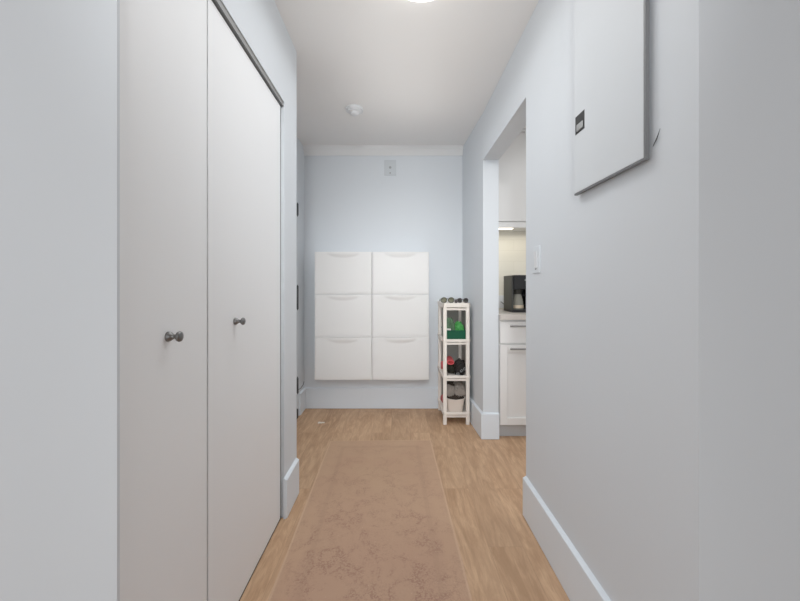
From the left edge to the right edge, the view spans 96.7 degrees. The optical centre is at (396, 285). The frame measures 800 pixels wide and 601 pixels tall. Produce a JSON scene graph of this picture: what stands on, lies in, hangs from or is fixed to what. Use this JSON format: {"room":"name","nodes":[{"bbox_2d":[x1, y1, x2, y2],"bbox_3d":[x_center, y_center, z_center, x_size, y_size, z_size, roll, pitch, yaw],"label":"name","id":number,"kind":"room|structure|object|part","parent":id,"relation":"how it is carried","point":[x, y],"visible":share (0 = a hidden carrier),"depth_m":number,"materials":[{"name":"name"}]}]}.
{"room":"apartment hallway","nodes":[
{"label":"apartment hallway","id":0,"kind":"room"},
{"bbox_2d":[0,0,119,600],"bbox_3d":[-1.780,-0.077,0.762,2.440,2.455,0.100,0,0,0],"label":"wall","id":1,"kind":"structure","parent":0,"point":[60,59],"depth_m":0.71,"materials":[{"name":"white paint"}]},
{"bbox_2d":[221,0,296,517],"bbox_3d":[-0.805,-0.077,1.352,0.490,2.455,1.266,0,0,0],"label":"wall","id":2,"kind":"structure","parent":0,"point":[261,24],"depth_m":1.79,"materials":[{"name":"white paint"}]},
{"bbox_2d":[120,0,206,600],"bbox_3d":[-0.571,0.133,0.902,0.067,2.033,0.360,0,0,0],"label":"door","id":3,"kind":"structure","parent":2,"relation":"in","point":[163,43],"depth_m":0.87,"materials":[{"name":"white paint"}]},
{"bbox_3d":[-0.555,0.127,0.890,0.036,0.026,0.026,0,0,0],"label":"knob","id":4,"kind":"part","parent":3,"relation":"part of","materials":[{"name":"silver metal"}]},
{"bbox_2d":[207,0,280,600],"bbox_3d":[-0.571,0.133,1.425,0.067,2.033,0.684,0,0,0],"label":"door","id":5,"kind":"structure","parent":2,"relation":"in","point":[244,116],"depth_m":1.29,"materials":[{"name":"white paint"}]},
{"bbox_3d":[-0.555,0.124,1.258,0.036,0.026,0.026,0,0,0],"label":"knob","id":6,"kind":"part","parent":5,"relation":"part of","materials":[{"name":"silver metal"}]},
{"bbox_2d":[212,0,283,106],"bbox_3d":[-0.602,-0.901,1.244,0.077,0.022,1.044,0,0,0],"label":"trim","id":7,"kind":"structure","parent":2,"relation":"attached to","point":[219,5],"depth_m":1.33,"materials":[{"name":"grey metal"}]},
{"bbox_2d":[283,458,298,518],"bbox_3d":[-0.551,1.051,1.864,0.018,0.198,0.216,0,0,0],"label":"baseboard","id":8,"kind":"structure","parent":2,"relation":"attached to","point":[291,480],"depth_m":1.83,"materials":[{"name":"white paint"}]},
{"bbox_2d":[297,137,303,415],"bbox_3d":[-0.932,-0.077,2.667,0.120,2.455,1.365,0,0,0],"label":"wall","id":9,"kind":"structure","parent":0,"point":[300,152],"depth_m":3.22,"materials":[{"name":"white paint"}]},
{"bbox_2d":[297,202,303,417],"bbox_3d":[-0.868,0.119,2.664,0.097,2.049,0.976,0,0,0],"label":"door","id":10,"kind":"structure","parent":9,"relation":"in","point":[297,202],"depth_m":3.09,"materials":[{"name":"grey paint"}]},
{"bbox_2d":[299,388,305,415],"bbox_3d":[-0.863,1.051,3.246,0.018,0.198,0.172,0,0,0],"label":"baseboard","id":11,"kind":"structure","parent":9,"relation":"attached to","point":[302,394],"depth_m":3.22,"materials":[{"name":"white paint"}]},
{"bbox_2d":[304,156,461,386],"bbox_3d":[-0.142,-0.077,3.400,1.815,2.455,0.100,0,0,0],"label":"wall","id":12,"kind":"structure","parent":0,"point":[350,204],"depth_m":3.35,"materials":[{"name":"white paint"}]},
{"bbox_2d":[315,337,371,379],"bbox_3d":[-0.480,0.647,3.254,0.507,0.378,0.193,0,0,0],"label":"cabinet","id":13,"kind":"object","parent":12,"relation":"attached to","point":[336,358],"visible":0.98,"depth_m":3.17,"materials":[{"name":"white plastic"}]},
{"bbox_2d":[315,295,371,336],"bbox_3d":[-0.480,0.266,3.254,0.507,0.378,0.193,0,0,0],"label":"cabinet","id":14,"kind":"object","parent":12,"relation":"attached to","point":[335,315],"visible":1,"depth_m":3.17,"materials":[{"name":"white plastic"}]},
{"bbox_2d":[315,252,371,293],"bbox_3d":[-0.480,-0.115,3.254,0.507,0.378,0.193,0,0,0],"label":"cabinet","id":15,"kind":"object","parent":12,"relation":"attached to","point":[335,272],"visible":1,"depth_m":3.17,"materials":[{"name":"white plastic"}]},
{"bbox_2d":[304,387,437,408],"bbox_3d":[-0.128,1.051,3.341,1.488,0.198,0.018,0,0,0],"label":"baseboard","id":16,"kind":"structure","parent":12,"relation":"attached to","point":[316,397],"depth_m":3.33,"materials":[{"name":"white paint"}]},
{"bbox_2d":[303,145,462,155],"bbox_3d":[-0.128,-1.266,3.327,1.488,0.078,0.046,0,0,0],"label":"trim","id":17,"kind":"structure","parent":12,"relation":"attached to","point":[309,150],"depth_m":3.32,"materials":[{"name":"white paint"}]},
{"bbox_2d":[384,160,395,174],"bbox_3d":[-0.064,-1.112,3.344,0.112,0.144,0.014,0,0,0],"label":"cover plate","id":18,"kind":"object","parent":12,"relation":"attached to","point":[389,165],"visible":1,"depth_m":3.34,"materials":[{"name":"grey plastic"}]},
{"bbox_2d":[372,337,428,379],"bbox_3d":[0.032,0.647,3.254,0.507,0.378,0.193,0,0,0],"label":"cabinet","id":19,"kind":"object","parent":12,"relation":"attached to","point":[393,358],"visible":0.97,"depth_m":3.17,"materials":[{"name":"white plastic"}]},
{"bbox_2d":[372,295,428,336],"bbox_3d":[0.032,0.266,3.254,0.507,0.378,0.193,0,0,0],"label":"cabinet","id":20,"kind":"object","parent":12,"relation":"attached to","point":[392,315],"visible":1,"depth_m":3.17,"materials":[{"name":"white plastic"}]},
{"bbox_2d":[372,252,428,293],"bbox_3d":[0.032,-0.115,3.254,0.507,0.378,0.193,0,0,0],"label":"cabinet","id":21,"kind":"object","parent":12,"relation":"attached to","point":[392,272],"visible":1,"depth_m":3.17,"materials":[{"name":"white plastic"}]},
{"bbox_2d":[240,409,569,600],"bbox_3d":[0.000,1.180,0.200,6.200,0.060,6.800,0,0,0],"label":"floor","id":22,"kind":"structure","parent":0,"point":[503,559],"depth_m":2.00,"materials":[{"name":"brown wood"}]},
{"bbox_2d":[268,440,471,600],"bbox_3d":[-0.100,1.145,1.412,0.748,0.008,2.450,0,0,-1],"label":"runner rug","id":23,"kind":"object","parent":22,"relation":"on","point":[375,523],"visible":1,"depth_m":1.64,"materials":[{"name":"beige carpet"}]},
{"bbox_2d":[437,301,469,424],"bbox_3d":[0.491,0.645,3.127,0.229,1.009,0.383,0,0,0],"label":"shelf unit","id":24,"kind":"object","parent":22,"relation":"on","point":[455,348],"visible":0.77,"depth_m":2.94,"materials":[{"name":"beige plastic"}]},
{"bbox_3d":[0.397,0.657,3.298,0.034,0.985,0.034,0,0,0],"label":"leg","id":25,"kind":"part","parent":24,"relation":"part of","materials":[{"name":"beige plastic"}]},
{"bbox_3d":[0.397,0.657,2.955,0.034,0.985,0.034,0,0,0],"label":"leg","id":26,"kind":"part","parent":24,"relation":"part of","materials":[{"name":"beige plastic"}]},
{"bbox_2d":[439,297,453,302],"bbox_3d":[0.425,0.118,3.044,0.122,0.050,0.135,0,0,3],"label":"sunglasses","id":27,"kind":"object","parent":24,"relation":"on","point":[443,299],"visible":0.99,"depth_m":2.98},
{"bbox_3d":[0.491,0.610,3.310,0.217,0.860,0.004,0,0,0],"label":"panel","id":28,"kind":"part","parent":24,"relation":"part of","materials":[{"name":"white wood"}]},
{"bbox_2d":[447,361,454,373],"bbox_3d":[0.451,0.696,3.125,0.078,0.109,0.247,0,0,0],"label":"bag","id":29,"kind":"object","parent":24,"relation":"on","point":[450,368],"visible":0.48,"depth_m":3.02,"materials":[{"name":"black fabric"}]},
{"bbox_2d":[447,356,453,364],"bbox_3d":[0.458,0.639,3.084,0.062,0.038,0.230,0,0,6],"label":"umbrella","id":30,"kind":"object","parent":29,"relation":"on","point":[449,358],"visible":0.98,"depth_m":2.98,"materials":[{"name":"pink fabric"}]},
{"bbox_2d":[441,326,465,338],"bbox_3d":[0.490,0.409,3.100,0.176,0.085,0.298,0,0,0],"label":"storage box","id":31,"kind":"object","parent":24,"relation":"on","point":[451,334],"visible":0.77,"depth_m":2.96,"materials":[{"name":"green plastic"}]},
{"bbox_2d":[447,317,454,329],"bbox_3d":[0.453,0.355,3.032,0.078,0.182,0.081,0,0,0],"label":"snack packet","id":32,"kind":"object","parent":31,"relation":"in","point":[450,323],"visible":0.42,"depth_m":3.01,"materials":[{"name":"green plastic"}]},
{"bbox_2d":[455,321,463,329],"bbox_3d":[0.529,0.370,3.040,0.073,0.143,0.095,0,0,0],"label":"pouch","id":33,"kind":"object","parent":31,"relation":"in","point":[458,325],"visible":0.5,"depth_m":3.01,"materials":[{"name":"green fabric"}]},
{"bbox_3d":[0.491,0.159,3.127,0.229,0.036,0.383,0,0,0],"label":"shelf","id":34,"kind":"part","parent":24,"relation":"part of","materials":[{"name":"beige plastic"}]},
{"bbox_3d":[0.491,0.451,3.127,0.229,0.022,0.383,0,0,0],"label":"shelf","id":35,"kind":"part","parent":24,"relation":"part of","materials":[{"name":"beige plastic"}]},
{"bbox_3d":[0.491,0.751,3.127,0.229,0.022,0.383,0,0,0],"label":"shelf","id":36,"kind":"part","parent":24,"relation":"part of","materials":[{"name":"beige plastic"}]},
{"bbox_3d":[0.491,1.053,3.127,0.229,0.022,0.383,0,0,0],"label":"shelf","id":37,"kind":"part","parent":24,"relation":"part of","materials":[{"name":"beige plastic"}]},
{"bbox_2d":[447,384,464,411],"bbox_3d":[0.489,0.943,3.045,0.170,0.222,0.200,0,0,0],"label":"storage bin","id":38,"kind":"object","parent":24,"relation":"on","point":[452,405],"depth_m":2.96,"materials":[{"name":"beige plastic"}]},
{"bbox_2d":[447,378,453,385],"bbox_3d":[0.454,0.851,3.059,0.072,0.103,0.083,0,0,-23],"label":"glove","id":39,"kind":"object","parent":38,"relation":"in","point":[448,382],"visible":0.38,"depth_m":3.04,"materials":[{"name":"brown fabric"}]},
{"bbox_3d":[0.455,0.893,3.021,0.081,0.123,0.114,0,0,0],"label":"knit cap","id":40,"kind":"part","parent":38,"relation":"part of","materials":[{"name":"grey fabric"}]},
{"bbox_2d":[447,394,464,399],"bbox_3d":[0.491,0.928,2.994,0.154,0.055,0.060,0,0,0],"label":"sock","id":41,"kind":"object","parent":38,"relation":"in","point":[454,397],"visible":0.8,"depth_m":2.96,"materials":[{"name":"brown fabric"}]},
{"bbox_2d":[454,382,464,397],"bbox_3d":[0.511,0.886,3.025,0.114,0.132,0.121,0,0,0],"label":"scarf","id":42,"kind":"object","parent":38,"relation":"in","point":[459,387],"visible":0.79,"depth_m":2.97,"materials":[{"name":"beige fabric"}]},
{"bbox_3d":[0.491,0.192,2.951,0.169,0.018,0.012,0,0,0],"label":"rail","id":43,"kind":"part","parent":24,"relation":"part of","materials":[{"name":"beige plastic"}]},
{"bbox_3d":[0.491,0.477,2.951,0.169,0.018,0.012,0,0,0],"label":"rail","id":44,"kind":"part","parent":24,"relation":"part of","materials":[{"name":"beige plastic"}]},
{"bbox_3d":[0.491,0.777,2.951,0.169,0.018,0.012,0,0,0],"label":"rail","id":45,"kind":"part","parent":24,"relation":"part of","materials":[{"name":"beige plastic"}]},
{"bbox_3d":[0.491,1.079,2.951,0.169,0.018,0.012,0,0,0],"label":"rail","id":46,"kind":"part","parent":24,"relation":"part of","materials":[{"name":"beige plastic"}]},
{"bbox_3d":[0.586,0.657,3.298,0.034,0.985,0.034,0,0,0],"label":"leg","id":47,"kind":"part","parent":24,"relation":"part of","materials":[{"name":"beige plastic"}]},
{"bbox_2d":[454,358,465,374],"bbox_3d":[0.532,0.681,3.022,0.108,0.140,0.126,0,0,0],"label":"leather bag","id":48,"kind":"object","parent":24,"relation":"on","point":[460,366],"visible":0.99,"depth_m":2.98,"materials":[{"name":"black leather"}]},
{"bbox_2d":[454,298,467,302],"bbox_3d":[0.547,0.121,3.036,0.105,0.043,0.116,0,0,-3],"label":"sunglasses","id":49,"kind":"object","parent":24,"relation":"on","point":[465,300],"visible":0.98,"depth_m":2.98,"materials":[{"name":"black plastic"}]},
{"bbox_3d":[0.596,0.610,3.142,0.004,0.860,0.333,0,0,0],"label":"panel","id":50,"kind":"part","parent":24,"relation":"part of","materials":[{"name":"white wood"}]},
{"bbox_3d":[0.586,0.657,2.955,0.034,0.985,0.034,0,0,0],"label":"leg","id":51,"kind":"part","parent":24,"relation":"part of","materials":[{"name":"beige plastic"}]},
{"bbox_2d":[499,320,525,435],"bbox_3d":[0.972,0.703,2.960,0.400,0.895,0.656,0,0,0],"label":"base cabinet","id":52,"kind":"object","parent":22,"relation":"on","point":[512,333],"visible":0.48,"depth_m":2.68,"materials":[{"name":"white paint"}]},
{"bbox_2d":[499,309,525,319],"bbox_3d":[1.334,0.233,2.967,1.132,0.040,0.643,0,0,0],"label":"countertop","id":53,"kind":"structure","parent":52,"relation":"on","point":[503,315],"depth_m":2.65,"materials":[{"name":"beige stone"}]},
{"bbox_2d":[504,275,525,312],"bbox_3d":[1.043,0.062,2.972,0.236,0.302,0.236,0,0,0],"label":"coffee maker","id":54,"kind":"object","parent":53,"relation":"on","point":[514,285],"visible":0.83,"depth_m":2.89,"materials":[{"name":"black plastic"}]},
{"bbox_3d":[0.932,0.054,2.978,0.014,0.282,0.223,0,0,0],"label":"panel","id":55,"kind":"part","parent":54,"relation":"part of","materials":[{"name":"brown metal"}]},
{"bbox_2d":[513,289,521,293],"bbox_3d":[0.987,0.044,2.930,0.084,0.038,0.084,0,0,0],"label":"basket","id":56,"kind":"object","parent":54,"relation":"on","point":[515,291],"depth_m":2.90,"materials":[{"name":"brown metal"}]},
{"bbox_3d":[1.117,0.108,2.947,0.088,0.170,0.155,0,0,0],"label":"panel","id":57,"kind":"part","parent":54,"relation":"part of","materials":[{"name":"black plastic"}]},
{"bbox_3d":[0.972,0.347,2.678,0.396,0.162,0.020,0,0,0],"label":"drawer","id":58,"kind":"part","parent":52,"relation":"part of","materials":[{"name":"white paint"}]},
{"bbox_3d":[0.972,0.742,2.678,0.396,0.600,0.020,0,0,0],"label":"door","id":59,"kind":"part","parent":52,"relation":"part of","materials":[{"name":"white paint"}]},
{"bbox_3d":[0.972,0.298,2.651,0.262,0.015,0.036,0,0,0],"label":"handle","id":60,"kind":"part","parent":52,"relation":"part of","materials":[{"name":"metal"}]},
{"bbox_3d":[0.972,0.468,2.651,0.262,0.015,0.036,0,0,0],"label":"handle","id":61,"kind":"part","parent":52,"relation":"part of","materials":[{"name":"metal"}]},
{"bbox_2d":[274,0,538,145],"bbox_3d":[0.000,-1.335,0.200,6.200,0.060,6.800,0,0,0],"label":"ceiling","id":62,"kind":"structure","parent":0,"point":[420,73],"depth_m":2.09,"materials":[{"name":"white paint"}]},
{"bbox_2d":[345,104,362,115],"bbox_3d":[-0.313,-1.282,2.620,0.132,0.047,0.132,0,0,0],"label":"smoke detector","id":63,"kind":"object","parent":62,"relation":"attached to","point":[353,109],"visible":1,"depth_m":2.59,"materials":[{"name":"white plastic"}]},
{"bbox_2d":[411,0,430,1],"bbox_3d":[0.106,-1.276,1.438,0.304,0.059,0.304,0,0,0],"label":"ceiling light","id":64,"kind":"object","parent":62,"relation":"attached to","point":[411,0],"visible":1,"depth_m":1.57,"materials":[{"name":"white plastic"}]},
{"bbox_2d":[499,231,525,308],"bbox_3d":[1.633,-0.077,3.340,1.735,2.455,0.100,0,0,0],"label":"wall","id":65,"kind":"structure","parent":0,"point":[512,244],"depth_m":3.29,"materials":[{"name":"beige paint"}]},
{"bbox_2d":[499,295,503,307],"bbox_3d":[0.968,0.145,3.286,0.072,0.116,0.008,0,0,0],"label":"wall outlet","id":66,"kind":"object","parent":65,"relation":"attached to","point":[501,297],"visible":0.59,"depth_m":3.28,"materials":[{"name":"white plastic"}]},
{"bbox_2d":[499,129,525,230],"bbox_3d":[1.161,-0.893,3.115,0.778,0.817,0.345,0,0,0],"label":"upper cabinet","id":67,"kind":"object","parent":65,"relation":"attached to","point":[512,164],"visible":0.16,"depth_m":2.96,"materials":[{"name":"white paint"}]},
{"bbox_2d":[499,222,525,227],"bbox_3d":[1.161,-0.507,2.967,0.778,0.045,0.017,0,0,0],"label":"light","id":68,"kind":"object","parent":67,"relation":"attached to","point":[501,224],"depth_m":2.96,"materials":[{"name":"white paint"}]},
{"bbox_2d":[462,0,657,600],"bbox_3d":[0.691,-0.077,2.117,0.149,2.455,2.466,0,0,0],"label":"wall","id":69,"kind":"structure","parent":0,"point":[592,304],"depth_m":1.31,"materials":[{"name":"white paint"}]},
{"bbox_2d":[470,397,498,438],"bbox_3d":[0.682,1.051,2.997,0.135,0.198,0.676,0,0,-3],"label":"baseboard","id":70,"kind":"object","parent":69,"relation":"attached to","point":[486,424],"visible":0.79,"depth_m":2.66,"materials":[{"name":"white paint"}]},
{"bbox_2d":[533,245,540,272],"bbox_3d":[0.642,-0.122,1.645,0.012,0.124,0.080,0,0,0],"label":"light switch","id":71,"kind":"object","parent":69,"relation":"attached to","point":[537,249],"visible":1,"depth_m":1.63,"materials":[{"name":"white plastic"}]},
{"bbox_2d":[523,476,610,600],"bbox_3d":[1.765,1.051,1.265,2.270,0.198,1.038,0,0,0],"label":"baseboard","id":72,"kind":"structure","parent":69,"relation":"attached to","point":[577,580],"depth_m":1.38,"materials":[{"name":"white paint"}]},
{"bbox_2d":[574,0,649,195],"bbox_3d":[0.637,-0.735,1.081,0.024,0.830,0.361,0,0,0],"label":"breaker panel","id":73,"kind":"object","parent":69,"relation":"attached to","point":[612,37],"visible":1,"depth_m":1.06,"materials":[{"name":"paint"}]},
{"bbox_2d":[658,0,799,600],"bbox_3d":[1.824,-0.077,0.824,2.352,2.455,0.120,0,0,0],"label":"wall","id":74,"kind":"structure","parent":0,"point":[729,70],"depth_m":0.76,"materials":[{"name":"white paint"}]}
]}

